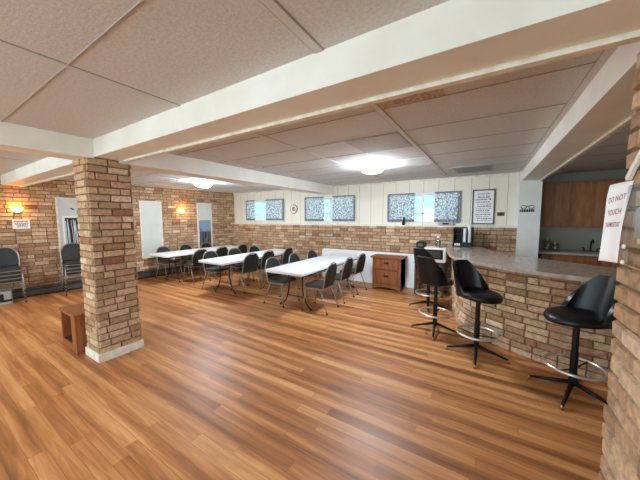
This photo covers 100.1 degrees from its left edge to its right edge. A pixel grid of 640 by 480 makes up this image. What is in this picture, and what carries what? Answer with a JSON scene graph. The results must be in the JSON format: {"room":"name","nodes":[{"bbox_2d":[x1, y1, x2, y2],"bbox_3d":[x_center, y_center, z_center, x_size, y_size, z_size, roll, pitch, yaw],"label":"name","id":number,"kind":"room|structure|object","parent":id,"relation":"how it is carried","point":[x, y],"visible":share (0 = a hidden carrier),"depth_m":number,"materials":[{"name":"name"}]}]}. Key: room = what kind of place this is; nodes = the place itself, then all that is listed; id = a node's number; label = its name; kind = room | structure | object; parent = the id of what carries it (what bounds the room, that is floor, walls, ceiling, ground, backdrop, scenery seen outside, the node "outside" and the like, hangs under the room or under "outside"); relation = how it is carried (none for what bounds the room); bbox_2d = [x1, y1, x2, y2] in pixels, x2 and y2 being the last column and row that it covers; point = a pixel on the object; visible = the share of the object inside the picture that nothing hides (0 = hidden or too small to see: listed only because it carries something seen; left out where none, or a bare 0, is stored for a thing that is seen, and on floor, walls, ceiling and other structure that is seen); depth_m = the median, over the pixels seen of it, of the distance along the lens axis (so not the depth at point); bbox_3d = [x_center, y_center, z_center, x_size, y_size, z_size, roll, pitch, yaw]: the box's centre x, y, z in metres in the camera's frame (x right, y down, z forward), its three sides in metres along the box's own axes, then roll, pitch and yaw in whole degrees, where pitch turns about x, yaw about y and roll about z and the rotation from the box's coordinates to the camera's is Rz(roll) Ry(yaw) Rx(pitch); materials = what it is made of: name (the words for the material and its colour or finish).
{"room":"event hall","nodes":[
{"label":"event hall","id":0,"kind":"room"},
{"bbox_2d":[0,177,234,290],"bbox_3d":[-6.048,-0.045,5.356,0.175,2.500,10.200,4,6,38],"label":"wall","id":1,"kind":"structure","parent":0,"point":[37,247],"depth_m":5.76,"materials":[{"name":"brick"}]},
{"bbox_2d":[11,207,22,213],"bbox_3d":[-5.927,-0.579,5.252,0.097,0.120,0.162,4,6,38],"label":"wall sconce","id":2,"kind":"object","parent":1,"relation":"attached to","point":[16,210],"visible":1,"depth_m":5.24,"materials":[{"name":"white glass"}]},
{"bbox_2d":[12,219,29,228],"bbox_3d":[-5.936,-0.317,5.330,0.010,0.185,0.235,4,6,38],"label":"notice","id":3,"kind":"object","parent":1,"relation":"attached to","point":[16,223],"visible":1,"depth_m":5.33,"materials":[{"name":"white paper"}]},
{"bbox_2d":[15,223,28,226],"bbox_3d":[-5.929,-0.297,5.334,0.003,0.077,0.186,4,6,38],"label":"print","id":4,"kind":"object","parent":3,"relation":"attached to","point":[16,224],"depth_m":5.34,"materials":[{"name":"grey paper"}]},
{"bbox_2d":[55,197,80,278],"bbox_3d":[-5.425,-0.049,5.969,0.057,1.760,0.570,4,6,38],"label":"wall panel","id":5,"kind":"object","parent":1,"relation":"attached to","point":[64,206],"visible":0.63,"depth_m":5.80,"materials":[{"name":"white paint"}]},
{"bbox_2d":[62,216,79,244],"bbox_3d":[-5.412,0.018,5.996,0.023,1.120,0.460,4,6,38],"label":"picture","id":6,"kind":"object","parent":5,"relation":"attached to","point":[69,223],"visible":0.32,"depth_m":5.89,"materials":[{"name":"white"}]},
{"bbox_2d":[11,265,220,298],"bbox_3d":[-4.903,0.940,6.710,0.066,0.200,6.000,4,6,38],"label":"baseboard heater","id":7,"kind":"object","parent":1,"relation":"attached to","point":[37,290],"visible":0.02,"depth_m":5.89,"materials":[{"name":"black metal"}]},
{"bbox_2d":[139,201,163,258],"bbox_3d":[-4.493,-0.280,7.167,0.030,1.510,0.530,4,6,38],"label":"wall panel","id":8,"kind":"object","parent":1,"relation":"attached to","point":[150,212],"visible":0.83,"depth_m":7.14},
{"bbox_2d":[196,203,212,247],"bbox_3d":[-3.574,-0.382,8.335,0.030,1.510,0.470,4,6,38],"label":"wall panel","id":9,"kind":"object","parent":1,"relation":"attached to","point":[204,210],"visible":0.59,"depth_m":8.28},
{"bbox_2d":[199,220,210,247],"bbox_3d":[-3.566,-0.158,8.355,0.013,0.900,0.360,4,6,38],"label":"poster","id":10,"kind":"object","parent":9,"relation":"attached to","point":[204,225],"visible":0.67,"depth_m":8.33,"materials":[{"name":"blue paper"}]},
{"bbox_2d":[0,266,609,479],"bbox_3d":[-1.047,1.405,2.787,13.400,0.100,11.000,3,6,32],"label":"floor","id":11,"kind":"structure","parent":0,"point":[223,384],"depth_m":2.38,"materials":[{"name":"brown wood"}]},
{"bbox_2d":[0,289,12,304],"bbox_3d":[-5.901,1.071,4.969,0.210,0.240,0.270,4,6,38],"label":"tub","id":12,"kind":"object","parent":11,"relation":"on","point":[6,296],"visible":1,"depth_m":4.96,"materials":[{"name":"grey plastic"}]},
{"bbox_2d":[0,265,26,301],"bbox_3d":[-5.912,0.767,5.040,0.515,0.833,0.470,4,6,38],"label":"banquet chair","id":13,"kind":"object","parent":11,"relation":"on","point":[20,279],"visible":0.35,"depth_m":4.99,"materials":[{"name":"beige"}]},
{"bbox_2d":[0,274,26,298],"bbox_3d":[-5.900,0.696,5.024,0.515,0.833,0.470,4,6,38],"label":"banquet chair","id":14,"kind":"object","parent":13,"relation":"on","point":[14,276],"visible":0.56,"depth_m":4.95,"materials":[{"name":"beige"}]},
{"bbox_2d":[0,264,26,294],"bbox_3d":[-5.888,0.625,5.008,0.515,0.833,0.470,4,6,38],"label":"banquet chair","id":15,"kind":"object","parent":14,"relation":"on","point":[16,272],"visible":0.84,"depth_m":4.96,"materials":[{"name":"beige"}]},
{"bbox_2d":[0,247,26,290],"bbox_3d":[-5.876,0.554,4.992,0.515,0.833,0.470,4,6,38],"label":"banquet chair","id":16,"kind":"object","parent":15,"relation":"on","point":[8,256],"visible":0.95,"depth_m":5.12,"materials":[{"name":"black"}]},
{"bbox_2d":[60,263,80,295],"bbox_3d":[-5.272,0.700,5.806,0.515,0.833,0.470,4,6,38],"label":"banquet chair","id":17,"kind":"object","parent":11,"relation":"on","point":[71,273],"visible":0.26,"depth_m":5.65,"materials":[{"name":"beige"}]},
{"bbox_2d":[60,261,81,291],"bbox_3d":[-5.260,0.629,5.790,0.515,0.833,0.470,4,6,38],"label":"banquet chair","id":18,"kind":"object","parent":17,"relation":"on","point":[77,269],"visible":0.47,"depth_m":5.62,"materials":[{"name":"beige"}]},
{"bbox_2d":[60,258,80,288],"bbox_3d":[-5.248,0.558,5.774,0.515,0.833,0.470,4,6,38],"label":"banquet chair","id":19,"kind":"object","parent":18,"relation":"on","point":[74,266],"visible":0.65,"depth_m":5.62,"materials":[{"name":"beige"}]},
{"bbox_2d":[60,243,81,285],"bbox_3d":[-5.235,0.487,5.758,0.515,0.833,0.470,4,6,38],"label":"banquet chair","id":20,"kind":"object","parent":19,"relation":"on","point":[70,251],"visible":0.68,"depth_m":5.77,"materials":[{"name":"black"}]},
{"bbox_2d":[58,302,87,354],"bbox_3d":[-2.937,1.076,3.389,0.550,0.470,0.390,3,6,33],"label":"wooden bench","id":21,"kind":"object","parent":11,"relation":"on","point":[73,316],"visible":0.48,"depth_m":3.17,"materials":[{"name":"brown wood"}]},
{"bbox_2d":[65,335,71,341],"bbox_3d":[-2.985,1.229,3.428,0.340,0.020,0.340,3,6,33],"label":"shelf","id":22,"kind":"object","parent":21,"relation":"attached to","point":[68,338],"depth_m":3.34,"materials":[{"name":"brown wood"}]},
{"bbox_2d":[72,157,143,363],"bbox_3d":[-2.452,0.218,3.121,0.383,2.222,0.453,3,6,32],"label":"pillar","id":23,"kind":"structure","parent":11,"relation":"on","point":[105,212],"depth_m":2.98,"materials":[{"name":"brick"}]},
{"bbox_2d":[155,246,182,279],"bbox_3d":[-4.027,0.583,7.130,0.515,0.833,0.470,2,6,29],"label":"banquet chair","id":24,"kind":"object","parent":11,"relation":"on","point":[160,249],"visible":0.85,"depth_m":7.12,"materials":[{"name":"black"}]},
{"bbox_2d":[179,244,203,274],"bbox_3d":[-3.714,0.535,7.688,0.515,0.833,0.470,3,6,30],"label":"banquet chair","id":25,"kind":"object","parent":11,"relation":"on","point":[183,246],"visible":0.57,"depth_m":7.67,"materials":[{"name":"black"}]},
{"bbox_2d":[149,245,237,281],"bbox_3d":[-3.284,0.617,7.510,0.800,0.695,2.420,3,6,32],"label":"folding table","id":26,"kind":"object","parent":11,"relation":"on","point":[181,253],"visible":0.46,"depth_m":6.85,"materials":[{"name":"white plastic"}]},
{"bbox_2d":[183,249,210,283],"bbox_3d":[-3.069,0.617,6.676,0.515,0.833,0.470,3,6,35],"label":"banquet chair","id":27,"kind":"object","parent":11,"relation":"on","point":[198,255],"visible":0.68,"depth_m":6.49,"materials":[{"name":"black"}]},
{"bbox_2d":[200,242,211,269],"bbox_3d":[-3.340,0.487,8.229,0.515,0.833,0.470,2,5,28],"label":"banquet chair","id":28,"kind":"object","parent":11,"relation":"on","point":[205,244],"visible":0.27,"depth_m":8.29,"materials":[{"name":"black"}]},
{"bbox_2d":[205,246,227,278],"bbox_3d":[-2.757,0.571,7.212,0.515,0.833,0.470,3,6,33],"label":"banquet chair","id":29,"kind":"object","parent":11,"relation":"on","point":[222,251],"visible":0.38,"depth_m":7.06,"materials":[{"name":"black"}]},
{"bbox_2d":[202,250,232,291],"bbox_3d":[-2.339,0.666,6.061,0.515,0.833,0.470,3,6,32],"label":"banquet chair","id":30,"kind":"object","parent":11,"relation":"on","point":[207,255],"visible":0.73,"depth_m":6.03,"materials":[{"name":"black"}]},
{"bbox_2d":[225,244,246,274],"bbox_3d":[-2.396,0.524,7.753,0.515,0.833,0.470,2,6,29],"label":"banquet chair","id":31,"kind":"object","parent":11,"relation":"on","point":[243,248],"visible":0.23,"depth_m":7.63,"materials":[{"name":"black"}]},
{"bbox_2d":[227,248,254,284],"bbox_3d":[-1.972,0.618,6.610,0.515,0.833,0.470,3,6,36],"label":"banquet chair","id":32,"kind":"object","parent":11,"relation":"on","point":[233,251],"visible":0.48,"depth_m":6.61,"materials":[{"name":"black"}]},
{"bbox_2d":[230,253,260,292],"bbox_3d":[-1.633,0.677,5.901,0.515,0.833,0.470,3,6,36],"label":"banquet chair","id":33,"kind":"object","parent":11,"relation":"on","point":[250,263],"visible":1,"depth_m":5.75,"materials":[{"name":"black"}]},
{"bbox_2d":[198,249,296,293],"bbox_3d":[-1.586,0.699,6.456,0.800,0.695,2.420,3,6,32],"label":"folding table","id":34,"kind":"object","parent":11,"relation":"on","point":[238,258],"visible":0.56,"depth_m":5.80,"materials":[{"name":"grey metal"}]},
{"bbox_2d":[248,245,260,278],"bbox_3d":[-1.621,0.566,7.210,0.515,0.833,0.470,3,6,32],"label":"banquet chair","id":35,"kind":"object","parent":11,"relation":"on","point":[253,248],"visible":0.31,"depth_m":7.25,"materials":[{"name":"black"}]},
{"bbox_2d":[248,250,273,287],"bbox_3d":[-1.358,0.640,6.320,0.515,0.833,0.470,3,6,32],"label":"banquet chair","id":36,"kind":"object","parent":11,"relation":"on","point":[266,255],"visible":0.61,"depth_m":6.11,"materials":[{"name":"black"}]},
{"bbox_2d":[263,257,298,307],"bbox_3d":[-0.730,0.748,5.015,0.515,0.833,0.470,3,6,33],"label":"banquet chair","id":37,"kind":"object","parent":11,"relation":"on","point":[271,262],"visible":0.87,"depth_m":4.98,"materials":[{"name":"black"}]},
{"bbox_2d":[269,247,292,278],"bbox_3d":[-0.979,0.589,6.909,0.515,0.833,0.470,2,5,28],"label":"banquet chair","id":38,"kind":"object","parent":11,"relation":"on","point":[285,258],"visible":0.62,"depth_m":6.73,"materials":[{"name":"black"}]},
{"bbox_2d":[287,253,317,296],"bbox_3d":[-0.370,0.696,5.610,0.515,0.833,0.470,2,5,28],"label":"banquet chair","id":39,"kind":"object","parent":11,"relation":"on","point":[293,257],"visible":0.46,"depth_m":5.65,"materials":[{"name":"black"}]},
{"bbox_2d":[265,253,358,310],"bbox_3d":[0.013,0.777,5.451,0.800,0.695,2.420,3,6,31],"label":"folding table","id":40,"kind":"object","parent":11,"relation":"on","point":[307,267],"visible":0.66,"depth_m":4.86,"materials":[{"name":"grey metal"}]},
{"bbox_2d":[307,250,325,282],"bbox_3d":[-0.014,0.650,6.143,0.515,0.833,0.470,3,6,32],"label":"banquet chair","id":41,"kind":"object","parent":11,"relation":"on","point":[311,253],"visible":0.37,"depth_m":6.20,"materials":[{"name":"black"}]},
{"bbox_2d":[302,262,338,314],"bbox_3d":[0.019,0.778,4.622,0.515,0.833,0.470,2,5,28],"label":"banquet chair","id":42,"kind":"object","parent":11,"relation":"on","point":[329,278],"visible":1,"depth_m":4.49,"materials":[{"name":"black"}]},
{"bbox_2d":[322,257,354,303],"bbox_3d":[0.364,0.728,5.193,0.515,0.833,0.470,3,6,30],"label":"banquet chair","id":43,"kind":"object","parent":11,"relation":"on","point":[347,267],"visible":0.81,"depth_m":5.02,"materials":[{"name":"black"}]},
{"bbox_2d":[337,253,366,294],"bbox_3d":[0.704,0.679,5.755,0.515,0.833,0.470,3,6,33],"label":"banquet chair","id":44,"kind":"object","parent":11,"relation":"on","point":[360,263],"visible":0.89,"depth_m":5.59,"materials":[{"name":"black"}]},
{"bbox_2d":[322,248,414,288],"bbox_3d":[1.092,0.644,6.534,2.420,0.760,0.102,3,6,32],"label":"table","id":45,"kind":"object","parent":11,"relation":"on","point":[409,261],"visible":0.33,"depth_m":6.45,"materials":[{"name":"white plastic"}]},
{"bbox_2d":[370,254,407,291],"bbox_3d":[1.520,0.712,5.938,0.710,0.730,0.425,3,6,32],"label":"filing cabinet","id":46,"kind":"object","parent":11,"relation":"on","point":[388,271],"visible":1,"depth_m":5.78,"materials":[{"name":"brown wood"}]},
{"bbox_2d":[409,247,447,313],"bbox_3d":[1.845,0.654,4.617,0.542,1.066,0.459,-2,5,-23],"label":"bar stool","id":47,"kind":"object","parent":11,"relation":"on","point":[423,252],"visible":0.53,"depth_m":4.55,"materials":[{"name":"black plastic"}]},
{"bbox_2d":[414,261,446,297],"bbox_3d":[2.282,0.771,5.558,0.560,0.670,0.460,3,6,32],"label":"wooden cart","id":48,"kind":"object","parent":11,"relation":"on","point":[442,289],"visible":0.45,"depth_m":5.51,"materials":[{"name":"brown wood"}]},
{"bbox_2d":[416,241,425,247],"bbox_3d":[2.112,0.231,5.603,0.160,0.400,0.244,3,6,32],"label":"coffee maker","id":49,"kind":"object","parent":48,"relation":"on","point":[420,244],"visible":0.23,"depth_m":5.50,"materials":[{"name":"black plastic"}]},
{"bbox_2d":[424,246,446,262],"bbox_3d":[2.352,0.293,5.454,0.400,0.300,0.372,3,6,30],"label":"microwave","id":50,"kind":"object","parent":48,"relation":"on","point":[439,254],"visible":0.62,"depth_m":5.27,"materials":[{"name":"white paint"}]},
{"bbox_2d":[411,256,459,340],"bbox_3d":[1.552,0.735,3.662,0.542,1.066,0.459,-2,5,-18],"label":"bar stool","id":51,"kind":"object","parent":11,"relation":"on","point":[430,273],"visible":0.97,"depth_m":3.50,"materials":[{"name":"black leather"}]},
{"bbox_2d":[445,260,509,368],"bbox_3d":[1.770,0.786,3.053,0.459,1.066,0.542,-1,5,-13],"label":"bar stool","id":52,"kind":"object","parent":11,"relation":"on","point":[470,285],"visible":1,"depth_m":3.03,"materials":[{"name":"black leather"}]},
{"bbox_2d":[446,244,616,383],"bbox_3d":[2.892,0.779,3.412,1.761,1.010,4.330,-2,5,-19],"label":"bar counter","id":53,"kind":"object","parent":11,"relation":"on","point":[527,286],"depth_m":2.98,"materials":[{"name":"brick"}]},
{"bbox_2d":[453,227,473,246],"bbox_3d":[2.761,-0.061,5.172,0.320,0.370,0.225,3,6,36],"label":"organizer","id":54,"kind":"object","parent":53,"relation":"on","point":[457,231],"visible":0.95,"depth_m":5.15,"materials":[{"name":"black plastic"}]},
{"bbox_2d":[446,244,616,281],"bbox_3d":[2.890,0.298,3.372,1.761,0.045,4.330,-2,5,-19],"label":"countertop","id":55,"kind":"structure","parent":53,"relation":"on","point":[480,256],"depth_m":3.19,"materials":[{"name":"stone"}]},
{"bbox_2d":[538,254,598,265],"bbox_3d":[4.553,0.692,5.019,0.776,0.900,0.596,3,6,32],"label":"base cabinet","id":56,"kind":"object","parent":11,"relation":"on","point":[589,260],"visible":0.17,"depth_m":4.71,"materials":[{"name":"brown wood"}]},
{"bbox_2d":[538,248,618,257],"bbox_3d":[5.222,0.258,4.542,2.500,0.040,0.625,3,6,32],"label":"countertop","id":57,"kind":"structure","parent":56,"relation":"on","point":[540,250],"depth_m":4.80,"materials":[{"name":"beige stone"}]},
{"bbox_2d":[581,240,599,251],"bbox_3d":[4.908,0.101,4.840,0.259,0.225,0.180,3,6,32],"label":"kitchen faucet","id":58,"kind":"object","parent":57,"relation":"on","point":[591,241],"visible":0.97,"depth_m":4.88,"materials":[{"name":"grey metal"}]},
{"bbox_2d":[528,275,619,410],"bbox_3d":[2.262,0.845,2.330,0.543,1.066,0.459,1,5,9],"label":"bar stool","id":59,"kind":"object","parent":11,"relation":"on","point":[591,305],"visible":0.88,"depth_m":2.33,"materials":[{"name":"black leather"}]},
{"bbox_2d":[599,261,621,267],"bbox_3d":[5.215,0.724,4.608,0.776,0.900,0.596,3,6,32],"label":"base cabinet","id":60,"kind":"object","parent":11,"relation":"on","point":[601,263],"visible":0.02,"depth_m":4.47,"materials":[{"name":"brown wood"}]},
{"bbox_2d":[598,52,639,479],"bbox_3d":[1.307,0.396,0.825,0.454,2.222,0.515,3,6,32],"label":"pillar","id":61,"kind":"structure","parent":11,"relation":"on","point":[620,460],"depth_m":1.04,"materials":[{"name":"brick"}]},
{"bbox_2d":[598,181,633,262],"bbox_3d":[1.186,-0.071,1.076,0.025,0.320,0.081,-1,5,-8],"label":"paper notice","id":62,"kind":"object","parent":61,"relation":"attached to","point":[618,195],"visible":1,"depth_m":1.08,"materials":[{"name":"white paper"}]},
{"bbox_2d":[620,151,639,263],"bbox_3d":[1.125,-0.129,0.941,0.032,0.457,0.270,3,6,32],"label":"guard","id":63,"kind":"object","parent":61,"relation":"attached to","point":[636,162],"visible":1,"depth_m":0.97,"materials":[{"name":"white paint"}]},
{"bbox_2d":[0,0,633,192],"bbox_3d":[-1.058,-1.082,2.577,13.400,0.108,11.000,3,6,32],"label":"ceiling","id":64,"kind":"structure","parent":0,"point":[91,69],"depth_m":1.73,"materials":[{"name":"tile"}]},
{"bbox_2d":[0,121,333,194],"bbox_3d":[-2.396,-0.961,2.992,0.340,0.208,9.870,3,6,32],"label":"beam","id":65,"kind":"structure","parent":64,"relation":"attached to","point":[13,137],"depth_m":3.35,"materials":[{"name":"white paint"}]},
{"bbox_2d":[194,180,212,187],"bbox_3d":[-2.621,-1.243,6.023,0.390,0.154,0.390,3,6,32],"label":"ceiling light","id":66,"kind":"object","parent":64,"relation":"attached to","point":[199,183],"visible":1,"depth_m":5.89,"materials":[{"name":"white paint"}]},
{"bbox_2d":[0,0,639,186],"bbox_3d":[-0.894,-0.892,2.049,12.150,0.200,0.272,3,6,32],"label":"beam","id":67,"kind":"structure","parent":64,"relation":"attached to","point":[451,42],"depth_m":1.22,"materials":[{"name":"white paint"}]},
{"bbox_2d":[360,162,384,173],"bbox_3d":[0.813,-1.102,4.185,0.390,0.154,0.390,3,6,32],"label":"ceiling light","id":68,"kind":"object","parent":64,"relation":"attached to","point":[368,167],"visible":1,"depth_m":4.05,"materials":[{"name":"white paint"}]},
{"bbox_2d":[452,163,493,173],"bbox_3d":[2.626,-1.213,4.591,0.580,0.015,0.720,3,6,32],"label":"ceiling vent","id":69,"kind":"object","parent":64,"relation":"in","point":[483,167],"visible":1,"depth_m":4.51,"materials":[{"name":"grey plastic"}]},
{"bbox_2d":[522,41,639,180],"bbox_3d":[2.531,-0.968,2.783,0.285,0.200,4.635,3,6,32],"label":"soffit","id":70,"kind":"structure","parent":64,"relation":"attached to","point":[604,107],"depth_m":1.81,"materials":[{"name":"white paint"}]},
{"bbox_2d":[231,172,519,291],"bbox_3d":[0.343,-0.225,7.177,8.000,2.400,0.285,3,6,32],"label":"wall","id":71,"kind":"structure","parent":0,"point":[371,230],"depth_m":6.43,"materials":[{"name":"brick"}]},
{"bbox_2d":[247,200,282,220],"bbox_3d":[-1.713,-0.926,8.450,1.550,0.650,0.163,3,6,32],"label":"window","id":72,"kind":"structure","parent":71,"relation":"in","point":[258,201],"depth_m":8.50,"materials":[{"name":"white paint"}]},
{"bbox_2d":[246,200,254,219],"bbox_3d":[-2.263,-0.959,8.700,0.392,0.646,0.031,3,6,32],"label":"curtain","id":73,"kind":"object","parent":72,"relation":"hanging from","point":[250,204],"visible":1,"depth_m":8.70,"materials":[{"name":"fabric"}]},
{"bbox_2d":[265,199,283,220],"bbox_3d":[-1.384,-0.917,8.155,0.722,0.646,0.031,3,6,32],"label":"curtain","id":74,"kind":"object","parent":72,"relation":"hanging from","point":[274,209],"visible":1,"depth_m":8.15,"materials":[{"name":"fabric"}]},
{"bbox_2d":[290,204,297,213],"bbox_3d":[-0.762,-0.900,7.793,0.270,0.270,0.030,3,6,32],"label":"wall clock","id":75,"kind":"object","parent":71,"relation":"attached to","point":[293,208],"visible":1,"depth_m":7.79,"materials":[{"name":"silver metal"}]},
{"bbox_2d":[305,197,354,221],"bbox_3d":[0.265,-0.823,7.222,1.510,0.665,0.163,3,6,32],"label":"window","id":76,"kind":"structure","parent":71,"relation":"in","point":[325,198],"depth_m":7.25,"materials":[{"name":"white paint"}]},
{"bbox_2d":[304,197,323,220],"bbox_3d":[-0.166,-0.851,7.399,0.631,0.661,0.031,3,6,32],"label":"curtain","id":77,"kind":"object","parent":76,"relation":"hanging from","point":[314,210],"visible":1,"depth_m":7.39,"materials":[{"name":"fabric"}]},
{"bbox_2d":[332,195,354,220],"bbox_3d":[0.607,-0.814,6.920,0.652,0.661,0.031,3,6,32],"label":"curtain","id":78,"kind":"object","parent":76,"relation":"hanging from","point":[343,208],"visible":1,"depth_m":6.91,"materials":[{"name":"fabric"}]},
{"bbox_2d":[388,193,458,222],"bbox_3d":[2.277,-0.709,5.975,1.490,0.650,0.163,3,6,32],"label":"window","id":79,"kind":"structure","parent":71,"relation":"in","point":[417,194],"depth_m":5.98,"materials":[{"name":"white paint"}]},
{"bbox_2d":[387,193,414,221],"bbox_3d":[1.846,-0.736,6.152,0.612,0.646,0.031,3,6,32],"label":"curtain","id":80,"kind":"object","parent":79,"relation":"hanging from","point":[397,208],"visible":0.99,"depth_m":6.15,"materials":[{"name":"fabric"}]},
{"bbox_2d":[434,191,460,221],"bbox_3d":[2.674,-0.696,5.638,0.502,0.646,0.028,3,6,32],"label":"curtain","id":81,"kind":"object","parent":79,"relation":"hanging from","point":[446,208],"visible":0.98,"depth_m":5.63,"materials":[{"name":"fabric"}]},
{"bbox_2d":[438,220,452,225],"bbox_3d":[2.647,-0.387,5.638,0.280,0.172,0.088,3,6,32],"label":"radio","id":82,"kind":"object","parent":71,"relation":"on","point":[440,223],"visible":1,"depth_m":5.61,"materials":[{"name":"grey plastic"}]},
{"bbox_2d":[471,189,495,223],"bbox_3d":[3.238,-0.655,5.317,0.385,0.685,0.025,3,6,32],"label":"sign","id":83,"kind":"object","parent":71,"relation":"attached to","point":[483,202],"visible":1,"depth_m":5.31,"materials":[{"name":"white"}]},
{"bbox_2d":[476,201,490,220],"bbox_3d":[3.243,-0.570,5.320,0.272,0.382,0.002,3,6,32],"label":"print","id":84,"kind":"object","parent":83,"relation":"attached to","point":[483,208],"depth_m":5.32,"materials":[{"name":"grey paper"}]},
{"bbox_2d":[497,212,504,215],"bbox_3d":[3.493,-0.501,5.179,0.120,0.070,0.012,3,6,32],"label":"outlet plate","id":85,"kind":"object","parent":71,"relation":"attached to","point":[498,213],"visible":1,"depth_m":5.18,"materials":[{"name":"brown plastic"}]},
{"bbox_2d":[515,171,542,257],"bbox_3d":[3.993,-0.076,5.231,0.320,2.400,0.920,3,6,32],"label":"wall column","id":86,"kind":"structure","parent":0,"point":[530,191],"depth_m":4.81,"materials":[{"name":"white paint"}]},
{"bbox_2d":[520,205,533,211],"bbox_3d":[3.716,-0.567,4.813,0.209,0.125,0.012,3,6,32],"label":"sign","id":87,"kind":"object","parent":86,"relation":"attached to","point":[525,209],"visible":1,"depth_m":4.82,"materials":[{"name":"grey"}]},
{"bbox_2d":[538,169,628,250],"bbox_3d":[5.793,-0.030,4.595,3.410,2.400,0.100,3,6,32],"label":"wall","id":88,"kind":"structure","parent":0,"point":[568,238],"depth_m":5.10,"materials":[{"name":"grey"}]},
{"bbox_2d":[540,181,572,226],"bbox_3d":[4.452,-0.663,5.090,0.416,0.830,0.382,3,6,32],"label":"upper cabinet","id":89,"kind":"object","parent":88,"relation":"attached to","point":[556,201],"visible":0.98,"depth_m":4.95,"materials":[{"name":"brown wood"}]},
{"bbox_2d":[570,178,624,227],"bbox_3d":[4.911,-0.641,4.806,0.656,0.830,0.382,3,6,32],"label":"upper cabinet","id":90,"kind":"object","parent":88,"relation":"attached to","point":[588,205],"visible":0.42,"depth_m":4.72,"materials":[{"name":"brown wood"}]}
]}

